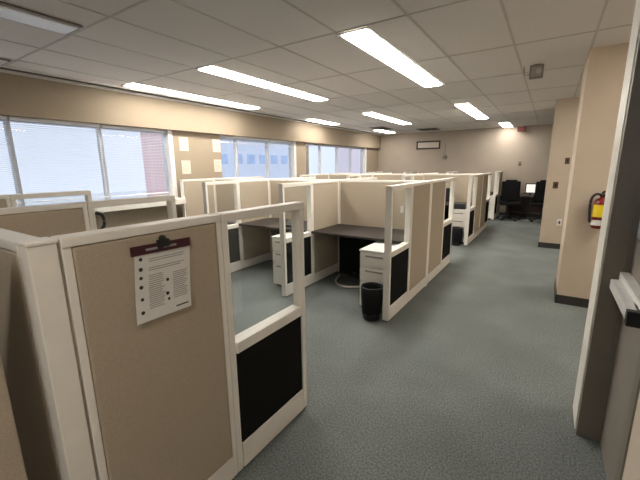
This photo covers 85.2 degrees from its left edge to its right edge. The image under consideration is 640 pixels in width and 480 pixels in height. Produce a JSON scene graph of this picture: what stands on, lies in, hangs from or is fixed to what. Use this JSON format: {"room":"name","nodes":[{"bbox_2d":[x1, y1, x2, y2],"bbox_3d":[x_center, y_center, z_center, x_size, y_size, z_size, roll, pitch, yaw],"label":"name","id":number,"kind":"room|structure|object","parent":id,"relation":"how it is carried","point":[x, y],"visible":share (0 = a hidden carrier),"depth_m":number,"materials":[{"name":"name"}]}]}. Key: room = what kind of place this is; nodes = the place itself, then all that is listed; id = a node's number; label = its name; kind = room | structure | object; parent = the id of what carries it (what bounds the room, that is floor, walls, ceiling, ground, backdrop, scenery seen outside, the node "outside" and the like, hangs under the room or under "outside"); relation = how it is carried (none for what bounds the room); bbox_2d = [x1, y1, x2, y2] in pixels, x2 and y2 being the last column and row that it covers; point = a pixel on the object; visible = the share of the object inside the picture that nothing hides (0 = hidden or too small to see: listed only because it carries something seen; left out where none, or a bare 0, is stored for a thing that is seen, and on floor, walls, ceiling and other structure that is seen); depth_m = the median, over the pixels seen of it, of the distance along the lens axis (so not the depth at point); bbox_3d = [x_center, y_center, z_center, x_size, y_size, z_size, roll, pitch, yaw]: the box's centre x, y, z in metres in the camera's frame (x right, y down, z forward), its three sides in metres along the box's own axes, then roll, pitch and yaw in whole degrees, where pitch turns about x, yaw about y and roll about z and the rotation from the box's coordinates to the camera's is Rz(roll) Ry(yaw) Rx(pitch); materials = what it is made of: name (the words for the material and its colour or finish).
{"room":"cubicle office","nodes":[
{"label":"cubicle office","id":0,"kind":"room"},
{"bbox_2d":[0,72,380,228],"bbox_3d":[-2.099,-1.150,6.662,0.280,2.670,15.850,7,14,32],"label":"wall","id":1,"kind":"structure","parent":0,"point":[20,96],"depth_m":5.73,"materials":[{"name":"beige paint"}]},
{"bbox_2d":[0,116,185,212],"bbox_3d":[-3.854,-0.775,3.793,0.400,1.210,5.200,7,14,32],"label":"window","id":2,"kind":"structure","parent":1,"relation":"in","point":[169,160],"depth_m":5.13,"materials":[{"name":"white metal"}]},
{"bbox_2d":[0,115,21,203],"bbox_3d":[-3.957,-0.866,3.792,0.040,1.026,0.990,7,14,32],"label":"window blind","id":3,"kind":"object","parent":2,"relation":"attached to","point":[1,117],"visible":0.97,"depth_m":4.14,"materials":[{"name":"white plastic"}]},
{"bbox_2d":[9,116,108,202],"bbox_3d":[-3.399,-1.048,4.633,0.040,1.026,1.000,7,14,32],"label":"window blind","id":4,"kind":"object","parent":2,"relation":"attached to","point":[10,117],"visible":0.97,"depth_m":4.53,"materials":[{"name":"white plastic"}]},
{"bbox_2d":[101,125,170,196],"bbox_3d":[-2.844,-1.229,5.469,0.040,1.026,0.980,7,14,32],"label":"window blind","id":5,"kind":"object","parent":2,"relation":"attached to","point":[102,126],"visible":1,"depth_m":5.40,"materials":[{"name":"white plastic"}]},
{"bbox_2d":[179,137,188,150],"bbox_3d":[-2.365,-1.668,6.050,0.002,0.230,0.180,7,14,32],"label":"notice sheet","id":6,"kind":"object","parent":1,"relation":"attached to","point":[183,141],"visible":1,"depth_m":6.05,"materials":[{"name":"beige paper"}]},
{"bbox_2d":[181,160,190,173],"bbox_3d":[-2.355,-1.283,6.139,0.002,0.230,0.180,7,14,32],"label":"notice sheet","id":7,"kind":"object","parent":1,"relation":"attached to","point":[186,166],"visible":1,"depth_m":6.13,"materials":[{"name":"beige paper"}]},
{"bbox_2d":[0,65,385,135],"bbox_3d":[-1.899,-2.413,6.256,0.230,0.035,15.450,7,14,32],"label":"trim","id":8,"kind":"structure","parent":1,"relation":"attached to","point":[3,66],"depth_m":5.17,"materials":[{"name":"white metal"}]},
{"bbox_2d":[212,139,220,151],"bbox_3d":[-1.973,-1.796,6.640,0.002,0.230,0.180,7,14,32],"label":"notice sheet","id":9,"kind":"object","parent":1,"relation":"attached to","point":[216,143],"visible":1,"depth_m":6.63,"materials":[{"name":"beige paper"}]},
{"bbox_2d":[214,159,221,171],"bbox_3d":[-1.969,-1.433,6.716,0.002,0.230,0.180,7,14,32],"label":"notice sheet","id":10,"kind":"object","parent":1,"relation":"attached to","point":[217,163],"visible":1,"depth_m":6.71,"materials":[{"name":"beige paper"}]},
{"bbox_2d":[221,137,296,178],"bbox_3d":[-1.228,-1.632,7.749,0.400,1.210,2.450,7,14,32],"label":"window","id":11,"kind":"structure","parent":1,"relation":"in","point":[291,150],"depth_m":8.09,"materials":[{"name":"white metal"}]},
{"bbox_2d":[220,135,237,143],"bbox_3d":[-1.817,-2.001,6.932,0.040,0.136,0.460,7,14,32],"label":"window blind","id":12,"kind":"object","parent":11,"relation":"attached to","point":[229,138],"visible":0.84,"depth_m":6.92,"materials":[{"name":"grey plastic"}]},
{"bbox_2d":[238,137,268,145],"bbox_3d":[-1.425,-2.129,7.522,0.040,0.136,0.940,7,14,32],"label":"window blind","id":13,"kind":"object","parent":11,"relation":"attached to","point":[243,139],"visible":1,"depth_m":7.48,"materials":[{"name":"grey plastic"}]},
{"bbox_2d":[269,139,291,146],"bbox_3d":[-0.930,-2.291,8.268,0.040,0.136,0.840,7,14,32],"label":"window blind","id":14,"kind":"object","parent":11,"relation":"attached to","point":[273,141],"visible":1,"depth_m":8.24,"materials":[{"name":"grey plastic"}]},
{"bbox_2d":[305,143,366,173],"bbox_3d":[0.644,-2.244,10.569,0.400,1.210,3.670,7,14,32],"label":"window","id":15,"kind":"structure","parent":1,"relation":"in","point":[363,150],"depth_m":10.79,"materials":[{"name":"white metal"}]},
{"bbox_2d":[305,145,308,176],"bbox_3d":[-0.347,-1.972,9.225,0.070,1.030,0.170,7,14,32],"label":"vertical blind","id":16,"kind":"object","parent":15,"relation":"attached to","point":[306,146],"visible":0.45,"depth_m":9.18,"materials":[{"name":"grey plastic"}]},
{"bbox_2d":[0,0,635,134],"bbox_3d":[1.128,-2.120,4.311,8.350,0.120,15.850,7,14,32],"label":"ceiling","id":17,"kind":"structure","parent":0,"point":[471,25],"depth_m":3.38,"materials":[{"name":"tile"}]},
{"bbox_2d":[0,58,10,65],"bbox_3d":[-3.642,-1.751,3.172,0.300,0.022,1.220,7,14,32],"label":"recessed light","id":18,"kind":"object","parent":17,"relation":"in","point":[2,61],"visible":1,"depth_m":3.59,"materials":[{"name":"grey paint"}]},
{"bbox_2d":[0,1,82,34],"bbox_3d":[-2.333,-1.591,2.338,0.300,0.022,1.220,7,14,32],"label":"recessed light","id":19,"kind":"object","parent":17,"relation":"in","point":[10,12],"visible":1,"depth_m":2.60,"materials":[{"name":"grey paint"}]},
{"bbox_2d":[121,82,207,99],"bbox_3d":[-2.222,-2.173,5.114,0.300,0.022,1.220,7,14,32],"label":"recessed light","id":20,"kind":"object","parent":17,"relation":"in","point":[136,85],"visible":1,"depth_m":4.97,"materials":[{"name":"white plastic"}]},
{"bbox_2d":[198,97,261,108],"bbox_3d":[-1.552,-2.392,6.122,0.300,0.022,1.220,7,14,32],"label":"recessed light","id":21,"kind":"object","parent":17,"relation":"in","point":[209,99],"visible":0.95,"depth_m":6.02,"materials":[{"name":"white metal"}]},
{"bbox_2d":[195,64,282,88],"bbox_3d":[-0.964,-2.035,4.382,0.300,0.022,1.220,7,14,32],"label":"recessed light","id":22,"kind":"object","parent":17,"relation":"in","point":[214,69],"visible":1,"depth_m":4.25,"materials":[{"name":"white plastic"}]},
{"bbox_2d":[268,85,329,101],"bbox_3d":[-0.289,-2.255,5.399,0.300,0.022,1.220,7,14,32],"label":"recessed light","id":23,"kind":"object","parent":17,"relation":"in","point":[285,89],"visible":0.95,"depth_m":5.27,"materials":[{"name":"white plastic"}]},
{"bbox_2d":[0,0,631,133],"bbox_3d":[1.234,-2.047,4.256,7.700,0.004,15.450,7,14,32],"label":"ceiling grid","id":24,"kind":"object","parent":17,"relation":"attached to","point":[142,1],"depth_m":3.44,"materials":[{"name":"metal"}]},
{"bbox_2d":[306,119,340,124],"bbox_3d":[0.095,-2.960,8.748,0.300,0.022,1.220,7,14,32],"label":"recessed light","id":25,"kind":"object","parent":17,"relation":"in","point":[312,120],"visible":1,"depth_m":8.64,"materials":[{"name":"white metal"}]},
{"bbox_2d":[337,26,416,67],"bbox_3d":[0.603,-1.849,3.407,0.300,0.022,1.220,7,14,32],"label":"recessed light","id":26,"kind":"object","parent":17,"relation":"in","point":[366,39],"visible":1,"depth_m":3.25,"materials":[{"name":"white plastic"}]},
{"bbox_2d":[361,112,394,119],"bbox_3d":[1.332,-2.785,7.843,0.300,0.022,1.220,7,14,32],"label":"recessed light","id":27,"kind":"object","parent":17,"relation":"in","point":[372,114],"visible":1,"depth_m":7.72,"materials":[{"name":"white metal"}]},
{"bbox_2d":[369,126,391,129],"bbox_3d":[1.835,-3.324,10.380,0.440,0.016,0.840,7,14,32],"label":"ceiling vent","id":28,"kind":"object","parent":17,"relation":"in","point":[381,127],"visible":1,"depth_m":10.31,"materials":[{"name":"black metal"}]},
{"bbox_2d":[372,127,389,129],"bbox_3d":[1.821,-3.314,10.360,0.400,0.004,0.728,7,14,32],"label":"grille","id":29,"kind":"object","parent":28,"relation":"attached to","point":[378,128],"depth_m":10.32,"materials":[{"name":"black plastic"}]},
{"bbox_2d":[386,118,412,124],"bbox_3d":[2.007,-3.005,8.859,0.300,0.022,1.220,7,14,32],"label":"recessed light","id":30,"kind":"object","parent":17,"relation":"in","point":[395,120],"visible":0.82,"depth_m":8.76,"materials":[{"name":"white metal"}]},
{"bbox_2d":[392,63,444,86],"bbox_3d":[1.278,-2.069,4.424,0.300,0.022,1.220,7,14,32],"label":"recessed light","id":31,"kind":"object","parent":17,"relation":"in","point":[418,74],"visible":0.91,"depth_m":4.30,"materials":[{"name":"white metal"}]},
{"bbox_2d":[417,128,440,130],"bbox_3d":[3.369,-3.430,10.803,0.600,0.016,0.600,7,14,32],"label":"ceiling vent","id":32,"kind":"object","parent":17,"relation":"in","point":[423,129],"visible":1,"depth_m":10.75,"materials":[{"name":"black metal"}]},
{"bbox_2d":[453,103,480,112],"bbox_3d":[2.936,-2.609,6.914,0.300,0.022,1.220,7,14,32],"label":"recessed light","id":33,"kind":"object","parent":17,"relation":"in","point":[466,107],"visible":1,"depth_m":6.79,"materials":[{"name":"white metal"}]},
{"bbox_2d":[467,111,489,118],"bbox_3d":[3.611,-2.829,7.930,0.300,0.022,1.220,7,14,32],"label":"recessed light","id":34,"kind":"object","parent":17,"relation":"in","point":[478,115],"visible":0.8,"depth_m":7.82,"materials":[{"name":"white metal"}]},
{"bbox_2d":[498,122,513,126],"bbox_3d":[5.256,-3.246,9.834,0.300,0.022,1.220,7,14,32],"label":"recessed light","id":35,"kind":"object","parent":17,"relation":"in","point":[505,124],"visible":1,"depth_m":9.62,"materials":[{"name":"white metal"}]},
{"bbox_2d":[524,64,543,79],"bbox_3d":[2.455,-1.935,4.013,0.204,0.150,0.060,7,14,32],"label":"ceiling speaker","id":36,"kind":"object","parent":17,"relation":"attached to","point":[536,70],"visible":1,"depth_m":3.98,"materials":[{"name":"grey paint"}]},
{"bbox_2d":[231,215,605,479],"bbox_3d":[1.159,0.611,4.882,8.350,0.120,15.850,7,14,32],"label":"floor","id":37,"kind":"structure","parent":0,"point":[474,377],"depth_m":2.65,"materials":[{"name":"grey carpet"}]},
{"bbox_2d":[0,195,10,207],"bbox_3d":[-2.735,0.343,2.770,0.072,1.355,0.602,7,14,32],"label":"partition panel","id":38,"kind":"object","parent":37,"relation":"on","point":[5,202],"visible":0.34,"depth_m":2.84,"materials":[{"name":"beige fabric"}]},
{"bbox_2d":[0,356,27,479],"bbox_3d":[-1.123,0.752,0.655,0.070,1.385,0.905,7,14,32],"label":"partition panel","id":39,"kind":"object","parent":37,"relation":"on","point":[12,467],"visible":1,"depth_m":0.96,"materials":[{"name":"beige fabric"}]},
{"bbox_2d":[0,228,61,479],"bbox_3d":[-1.311,0.604,1.458,1.129,1.349,0.072,7,14,32],"label":"partition panel","id":40,"kind":"object","parent":37,"relation":"on","point":[18,349],"visible":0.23,"depth_m":1.16,"materials":[{"name":"beige fabric"}]},
{"bbox_2d":[0,202,89,236],"bbox_3d":[-1.627,0.478,2.064,0.072,1.355,0.602,7,14,32],"label":"partition panel","id":41,"kind":"object","parent":37,"relation":"on","point":[47,220],"visible":0.23,"depth_m":1.99,"materials":[{"name":"beige fabric"}]},
{"bbox_2d":[9,190,91,206],"bbox_3d":[-2.402,0.234,3.272,0.072,1.355,0.615,7,14,32],"label":"partition panel","id":42,"kind":"object","parent":37,"relation":"on","point":[87,193],"visible":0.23,"depth_m":3.09,"materials":[{"name":"beige paint"}]},
{"bbox_2d":[14,237,95,479],"bbox_3d":[-0.805,0.663,1.136,0.078,1.355,0.078,7,14,32],"label":"post","id":43,"kind":"object","parent":37,"relation":"on","point":[39,258],"visible":1,"depth_m":1.04,"materials":[{"name":"beige metal"}]},
{"bbox_2d":[83,195,176,229],"bbox_3d":[-1.295,0.369,2.566,0.072,1.355,0.615,7,14,32],"label":"partition panel","id":44,"kind":"object","parent":37,"relation":"on","point":[170,199],"visible":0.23,"depth_m":2.38,"materials":[{"name":"beige paint"}]},
{"bbox_2d":[95,211,105,228],"bbox_3d":[-1.399,-0.119,2.227,0.020,0.136,0.058,7,14,32],"label":"hook","id":45,"kind":"object","parent":44,"relation":"attached to","point":[96,212],"visible":0.85,"depth_m":2.23,"materials":[{"name":"black plastic"}]},
{"bbox_2d":[50,213,237,479],"bbox_3d":[-0.617,0.601,1.420,0.072,1.355,0.602,7,14,32],"label":"partition panel","id":46,"kind":"object","parent":37,"relation":"on","point":[157,395],"visible":0.95,"depth_m":1.31,"materials":[{"name":"beige fabric"}]},
{"bbox_2d":[130,237,190,324],"bbox_3d":[-0.581,0.144,1.305,0.014,0.277,0.248,7,13,32],"label":"notice sheet","id":47,"kind":"object","parent":46,"relation":"attached to","point":[162,274],"visible":1,"depth_m":1.29,"materials":[{"name":"white paper"}]},
{"bbox_2d":[156,235,169,247],"bbox_3d":[-0.578,0.002,1.280,0.028,0.044,0.044,7,14,32],"label":"binder clip","id":48,"kind":"object","parent":46,"relation":"attached to","point":[163,241],"visible":1,"depth_m":1.27,"materials":[{"name":"black metal"}]},
{"bbox_2d":[180,178,215,216],"bbox_3d":[-2.150,-0.405,6.276,0.072,1.370,0.680,7,14,32],"label":"partition panel","id":49,"kind":"object","parent":37,"relation":"on","point":[191,189],"visible":0.36,"depth_m":6.10,"materials":[{"name":"beige fabric"}]},
{"bbox_2d":[202,181,242,272],"bbox_3d":[-1.391,-0.156,5.046,0.072,1.370,0.600,7,14,32],"label":"partition panel","id":50,"kind":"object","parent":37,"relation":"on","point":[234,230],"visible":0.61,"depth_m":5.18,"materials":[{"name":"beige paint"}]},
{"bbox_2d":[214,178,254,211],"bbox_3d":[-1.393,-0.403,6.228,1.256,1.370,0.072,7,14,32],"label":"partition panel","id":51,"kind":"object","parent":37,"relation":"on","point":[224,193],"visible":0.27,"depth_m":6.32,"materials":[{"name":"beige fabric"}]},
{"bbox_2d":[235,179,271,268],"bbox_3d":[-1.042,-0.270,5.571,0.072,1.370,0.680,7,14,32],"label":"partition panel","id":52,"kind":"object","parent":37,"relation":"on","point":[256,242],"visible":0.86,"depth_m":5.52,"materials":[{"name":"beige fabric"}]},
{"bbox_2d":[211,201,306,471],"bbox_3d":[-0.284,0.493,1.922,0.072,1.355,0.615,7,14,32],"label":"partition panel","id":53,"kind":"object","parent":37,"relation":"on","point":[268,358],"visible":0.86,"depth_m":1.91,"materials":[{"name":"beige paint"}]},
{"bbox_2d":[239,218,306,260],"bbox_3d":[-0.499,0.113,5.261,1.250,0.735,0.716,7,14,32],"label":"desk","id":54,"kind":"object","parent":37,"relation":"on","point":[268,223],"visible":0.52,"depth_m":5.21,"materials":[{"name":"grey laminate"}]},
{"bbox_2d":[239,218,306,231],"bbox_3d":[-0.503,-0.232,5.189,1.250,0.030,0.716,7,14,32],"label":"countertop","id":55,"kind":"structure","parent":54,"relation":"on","point":[268,223],"depth_m":5.16,"materials":[{"name":"grey laminate"}]},
{"bbox_2d":[271,231,291,286],"bbox_3d":[-0.357,0.262,4.675,0.350,0.682,0.478,7,14,32],"label":"drawer pedestal","id":56,"kind":"object","parent":37,"relation":"on","point":[276,238],"visible":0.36,"depth_m":4.54,"materials":[{"name":"beige paint"}]},
{"bbox_2d":[278,182,313,296],"bbox_3d":[-0.283,-0.021,4.340,0.072,1.370,0.600,7,14,32],"label":"partition panel","id":57,"kind":"object","parent":37,"relation":"on","point":[285,242],"visible":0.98,"depth_m":4.24,"materials":[{"name":"beige paint"}]},
{"bbox_2d":[269,179,330,245],"bbox_3d":[-0.286,-0.268,5.523,1.256,1.370,0.072,7,14,32],"label":"partition panel","id":58,"kind":"object","parent":37,"relation":"on","point":[297,193],"visible":0.24,"depth_m":5.50,"materials":[{"name":"beige fabric"}]},
{"bbox_2d":[315,174,328,178],"bbox_3d":[0.038,-1.119,9.572,0.072,1.370,0.680,7,14,32],"label":"partition panel","id":59,"kind":"object","parent":37,"relation":"on","point":[317,176],"visible":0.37,"depth_m":9.42,"materials":[{"name":"beige fabric"}]},
{"bbox_2d":[310,180,338,282],"bbox_3d":[0.065,-0.135,4.865,0.072,1.370,0.680,7,14,32],"label":"partition panel","id":60,"kind":"object","parent":37,"relation":"on","point":[325,194],"visible":0.84,"depth_m":4.80,"materials":[{"name":"beige fabric"}]},
{"bbox_2d":[329,174,356,179],"bbox_3d":[0.794,-1.117,9.524,1.256,1.370,0.072,7,14,32],"label":"partition panel","id":61,"kind":"object","parent":37,"relation":"on","point":[331,176],"visible":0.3,"depth_m":9.52,"materials":[{"name":"beige fabric"}]},
{"bbox_2d":[335,274,359,287],"bbox_3d":[0.355,0.572,4.752,0.325,0.029,0.607,-11,15,-39],"label":"power cable","id":62,"kind":"object","parent":37,"relation":"on","point":[336,278],"visible":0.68,"depth_m":4.58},
{"bbox_2d":[348,272,359,278],"bbox_3d":[0.616,0.520,4.900,0.440,0.063,0.100,7,14,32],"label":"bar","id":63,"kind":"object","parent":37,"relation":"on","point":[354,275],"visible":0.43,"depth_m":4.93,"materials":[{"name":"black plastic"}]},
{"bbox_2d":[311,224,404,273],"bbox_3d":[0.604,0.248,4.558,1.250,0.735,0.716,7,14,32],"label":"desk","id":64,"kind":"object","parent":37,"relation":"on","point":[352,238],"visible":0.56,"depth_m":4.79,"materials":[{"name":"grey laminate"}]},
{"bbox_2d":[311,224,404,242],"bbox_3d":[0.600,-0.097,4.486,1.250,0.030,0.716,7,14,32],"label":"countertop","id":65,"kind":"structure","parent":64,"relation":"on","point":[339,230],"depth_m":4.42,"materials":[{"name":"grey laminate"}]},
{"bbox_2d":[361,282,382,320],"bbox_3d":[0.534,0.642,3.605,0.237,0.356,0.232,7,14,32],"label":"waste bin","id":66,"kind":"object","parent":37,"relation":"on","point":[371,292],"visible":0.98,"depth_m":3.52,"materials":[{"name":"black plastic"}]},
{"bbox_2d":[359,241,397,310],"bbox_3d":[0.698,0.410,3.909,0.350,0.682,0.478,7,14,32],"label":"drawer pedestal","id":67,"kind":"object","parent":37,"relation":"on","point":[372,255],"visible":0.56,"depth_m":3.72,"materials":[{"name":"beige paint"}]},
{"bbox_2d":[339,180,420,229],"bbox_3d":[0.817,-0.134,4.820,1.246,1.370,0.072,7,14,32],"label":"partition panel","id":68,"kind":"object","parent":37,"relation":"on","point":[361,202],"visible":0.32,"depth_m":4.79,"materials":[{"name":"beige fabric"}]},
{"bbox_2d":[372,174,410,179],"bbox_3d":[1.902,-0.983,8.819,1.256,1.370,0.072,7,14,32],"label":"partition panel","id":69,"kind":"object","parent":37,"relation":"on","point":[379,176],"visible":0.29,"depth_m":8.74,"materials":[{"name":"beige fabric"}]},
{"bbox_2d":[382,183,412,320],"bbox_3d":[0.816,0.113,3.640,0.072,1.370,0.600,7,14,32],"label":"partition panel","id":70,"kind":"object","parent":37,"relation":"on","point":[396,258],"visible":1,"depth_m":3.56,"materials":[{"name":"beige paint"}]},
{"bbox_2d":[414,174,422,180],"bbox_3d":[2.253,-0.849,8.161,0.072,1.370,0.680,7,14,32],"label":"partition panel","id":71,"kind":"object","parent":37,"relation":"on","point":[416,176],"visible":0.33,"depth_m":8.01,"materials":[{"name":"beige fabric"}]},
{"bbox_2d":[408,181,430,301],"bbox_3d":[1.164,-0.001,4.164,0.072,1.370,0.680,7,14,32],"label":"partition panel","id":72,"kind":"object","parent":37,"relation":"on","point":[418,247],"visible":0.66,"depth_m":4.10,"materials":[{"name":"beige fabric"}]},
{"bbox_2d":[425,180,432,286],"bbox_3d":[1.366,-0.069,4.469,0.070,1.375,0.070,7,14,32],"label":"post","id":73,"kind":"object","parent":37,"relation":"on","point":[426,180],"visible":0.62,"depth_m":4.44,"materials":[{"name":"beige metal"}]},
{"bbox_2d":[427,179,445,282],"bbox_3d":[1.569,-0.133,4.774,0.072,1.370,0.680,7,14,32],"label":"partition panel","id":74,"kind":"object","parent":37,"relation":"on","point":[438,185],"visible":0.7,"depth_m":4.71,"materials":[{"name":"beige fabric"}]},
{"bbox_2d":[440,177,455,270],"bbox_3d":[1.917,-0.246,5.299,0.072,1.370,0.600,7,14,32],"label":"partition panel","id":75,"kind":"object","parent":37,"relation":"on","point":[447,224],"visible":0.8,"depth_m":5.39,"materials":[{"name":"beige paint"}]},
{"bbox_2d":[423,174,473,202],"bbox_3d":[3.005,-0.848,8.116,1.246,1.370,0.072,7,14,32],"label":"partition panel","id":76,"kind":"object","parent":37,"relation":"on","point":[461,183],"visible":0.27,"depth_m":7.91,"materials":[{"name":"beige fabric"}]},
{"bbox_2d":[451,226,462,245],"bbox_3d":[2.703,-0.076,6.919,0.237,0.356,0.232,-2,12,-7],"label":"waste bin","id":77,"kind":"object","parent":37,"relation":"on","point":[457,231],"visible":0.88,"depth_m":6.83,"materials":[{"name":"black plastic"}]},
{"bbox_2d":[444,202,471,219],"bbox_3d":[2.792,-0.467,7.854,1.250,0.735,0.716,7,14,32],"label":"desk","id":78,"kind":"object","parent":37,"relation":"on","point":[446,204],"visible":0.05,"depth_m":8.10,"materials":[{"name":"black plastic"}]},
{"bbox_2d":[445,188,449,202],"bbox_3d":[2.772,-0.994,7.775,0.360,0.330,0.160,3,12,16],"label":"monitor","id":79,"kind":"object","parent":78,"relation":"on","point":[447,199],"visible":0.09,"depth_m":7.72,"materials":[{"name":"black plastic"}]},
{"bbox_2d":[445,202,471,206],"bbox_3d":[2.788,-0.812,7.782,1.250,0.030,0.716,7,14,32],"label":"countertop","id":80,"kind":"structure","parent":78,"relation":"on","point":[446,204],"depth_m":7.67,"materials":[{"name":"grey laminate"}]},
{"bbox_2d":[452,209,465,243],"bbox_3d":[2.886,-0.305,7.205,0.350,0.682,0.478,7,14,32],"label":"drawer pedestal","id":81,"kind":"object","parent":37,"relation":"on","point":[459,215],"visible":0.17,"depth_m":6.97,"materials":[{"name":"beige paint"}]},
{"bbox_2d":[454,203,466,209],"bbox_3d":[2.852,-0.695,7.128,0.270,0.115,0.210,7,14,32],"label":"storage box","id":82,"kind":"object","parent":81,"relation":"on","point":[462,206],"visible":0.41,"depth_m":7.04,"materials":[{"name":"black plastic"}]},
{"bbox_2d":[464,174,477,245],"bbox_3d":[3.003,-0.601,6.936,0.072,1.370,0.600,7,14,32],"label":"partition panel","id":83,"kind":"object","parent":37,"relation":"on","point":[470,211],"visible":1,"depth_m":6.82,"materials":[{"name":"beige paint"}]},
{"bbox_2d":[473,174,482,238],"bbox_3d":[3.352,-0.715,7.460,0.072,1.370,0.680,7,14,32],"label":"partition panel","id":84,"kind":"object","parent":37,"relation":"on","point":[480,176],"visible":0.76,"depth_m":7.41,"materials":[{"name":"beige fabric"}]},
{"bbox_2d":[479,173,488,232],"bbox_3d":[3.757,-0.847,8.070,0.072,1.370,0.680,7,14,32],"label":"partition panel","id":85,"kind":"object","parent":37,"relation":"on","point":[485,178],"visible":0.72,"depth_m":8.01,"materials":[{"name":"beige fabric"}]},
{"bbox_2d":[484,173,491,228],"bbox_3d":[4.105,-0.961,8.595,0.072,1.370,0.600,7,14,32],"label":"partition panel","id":86,"kind":"object","parent":37,"relation":"on","point":[489,174],"visible":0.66,"depth_m":8.71,"materials":[{"name":"beige paint"}]},
{"bbox_2d":[488,195,492,219],"bbox_3d":[4.938,-0.975,10.296,0.350,0.682,0.478,7,14,32],"label":"drawer pedestal","id":87,"kind":"object","parent":37,"relation":"on","point":[491,196],"visible":0.21,"depth_m":10.04,"materials":[{"name":"beige paint"}]},
{"bbox_2d":[491,171,499,220],"bbox_3d":[5.055,-1.271,10.027,0.072,1.370,0.600,7,14,32],"label":"partition panel","id":88,"kind":"object","parent":37,"relation":"on","point":[497,174],"visible":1,"depth_m":9.89,"materials":[{"name":"beige paint"}]},
{"bbox_2d":[496,171,502,216],"bbox_3d":[5.403,-1.385,10.552,0.072,1.370,0.680,7,14,32],"label":"partition panel","id":89,"kind":"object","parent":37,"relation":"on","point":[501,172],"visible":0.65,"depth_m":10.46,"materials":[{"name":"beige paint"}]},
{"bbox_2d":[497,180,522,220],"bbox_3d":[5.459,-1.147,9.997,0.600,1.130,0.592,5,13,26],"label":"office chair","id":90,"kind":"object","parent":37,"relation":"on","point":[510,191],"visible":1,"depth_m":10.07,"materials":[{"name":"black fabric"}]},
{"bbox_2d":[505,194,542,217],"bbox_3d":[6.094,-0.992,10.345,1.000,0.670,0.520,7,14,32],"label":"desk","id":91,"kind":"object","parent":37,"relation":"on","point":[525,206],"visible":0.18,"depth_m":10.47,"materials":[{"name":"laminate"}]},
{"bbox_2d":[525,183,535,195],"bbox_3d":[6.156,-1.479,10.180,0.280,0.350,0.160,7,14,32],"label":"monitor","id":92,"kind":"object","parent":91,"relation":"on","point":[529,187],"visible":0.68,"depth_m":10.15,"materials":[{"name":"black plastic"}]},
{"bbox_2d":[528,180,545,221],"bbox_3d":[6.120,-1.067,9.576,0.600,1.130,0.592,9,15,39],"label":"office chair","id":93,"kind":"object","parent":37,"relation":"on","point":[540,187],"visible":0.56,"depth_m":9.70,"materials":[{"name":"black fabric"}]},
{"bbox_2d":[378,124,552,213],"bbox_3d":[5.473,-2.137,10.966,8.180,2.670,0.200,7,14,32],"label":"wall","id":94,"kind":"structure","parent":0,"point":[484,150],"depth_m":11.01,"materials":[{"name":"beige paint"}]},
{"bbox_2d":[416,140,440,149],"bbox_3d":[3.664,-3.214,11.794,0.800,0.270,0.030,7,14,32],"label":"wall sign","id":95,"kind":"object","parent":94,"relation":"attached to","point":[420,144],"visible":1,"depth_m":11.79,"materials":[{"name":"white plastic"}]},
{"bbox_2d":[499,212,539,216],"bbox_3d":[5.464,-0.856,11.122,7.700,0.100,0.010,7,14,32],"label":"baseboard","id":96,"kind":"structure","parent":94,"relation":"attached to","point":[500,213],"depth_m":10.66,"materials":[{"name":"plastic"}]},
{"bbox_2d":[539,97,579,243],"bbox_3d":[5.466,-1.131,6.158,2.445,2.670,0.950,7,14,32],"label":"wall","id":97,"kind":"structure","parent":0,"point":[566,110],"depth_m":6.30,"materials":[{"name":"beige paint"}]},
{"bbox_2d":[556,43,628,298],"bbox_3d":[3.808,-0.542,3.435,2.195,2.670,0.730,7,14,32],"label":"wall","id":98,"kind":"structure","parent":0,"point":[604,67],"depth_m":3.61,"materials":[{"name":"beige paint"}]},
{"bbox_2d":[538,235,588,307],"bbox_3d":[4.622,0.405,5.137,2.455,0.100,4.090,7,14,32],"label":"baseboard","id":99,"kind":"structure","parent":98,"relation":"attached to","point":[562,299],"depth_m":3.94,"materials":[{"name":"plastic"}]},
{"bbox_2d":[588,191,605,228],"bbox_3d":[2.867,-0.313,3.563,0.165,0.391,0.144,-4,12,-18],"label":"fire extinguisher","id":100,"kind":"object","parent":98,"relation":"attached to","point":[598,206],"visible":0.88,"depth_m":3.54,"materials":[{"name":"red metal"}]},
{"bbox_2d":[622,391,639,479],"bbox_3d":[0.957,0.404,-0.932,2.115,2.670,5.770,7,14,32],"label":"wall","id":101,"kind":"structure","parent":0,"point":[631,471],"depth_m":1.21,"materials":[{"name":"beige paint"}]},
{"bbox_2d":[573,0,639,428],"bbox_3d":[1.575,-0.197,1.905,0.006,2.670,0.232,7,14,32],"label":"trim","id":102,"kind":"structure","parent":101,"relation":"attached to","point":[635,29],"depth_m":1.89,"materials":[{"name":"beige paint"}]},
{"bbox_2d":[576,30,639,479],"bbox_3d":[1.364,0.058,1.455,0.159,2.360,0.826,7,14,31],"label":"door","id":103,"kind":"structure","parent":101,"relation":"in","point":[611,381],"depth_m":1.75,"materials":[{"name":"grey paint"}]},
{"label":"outside","id":104,"kind":"structure","parent":0,"visible":0},
{"bbox_2d":[16,190,146,206],"bbox_3d":[-23.835,-4.705,51.390,84.100,0.200,180.000,7,14,32],"label":"ground","id":105,"kind":"structure","parent":104,"point":[144,191],"depth_m":70.10,"materials":[{"name":"white"}]},
{"bbox_2d":[140,132,166,195],"bbox_3d":[-6.897,-3.489,16.567,2.300,11.300,2.200,7,14,32],"label":"brick building","id":106,"kind":"structure","parent":105,"relation":"on","point":[149,169],"depth_m":15.89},
{"bbox_2d":[220,139,288,178],"bbox_3d":[-12.984,-10.833,49.567,15.300,12.300,13.300,7,14,32],"label":"office building","id":107,"kind":"structure","parent":105,"relation":"on","point":[251,158],"depth_m":43.26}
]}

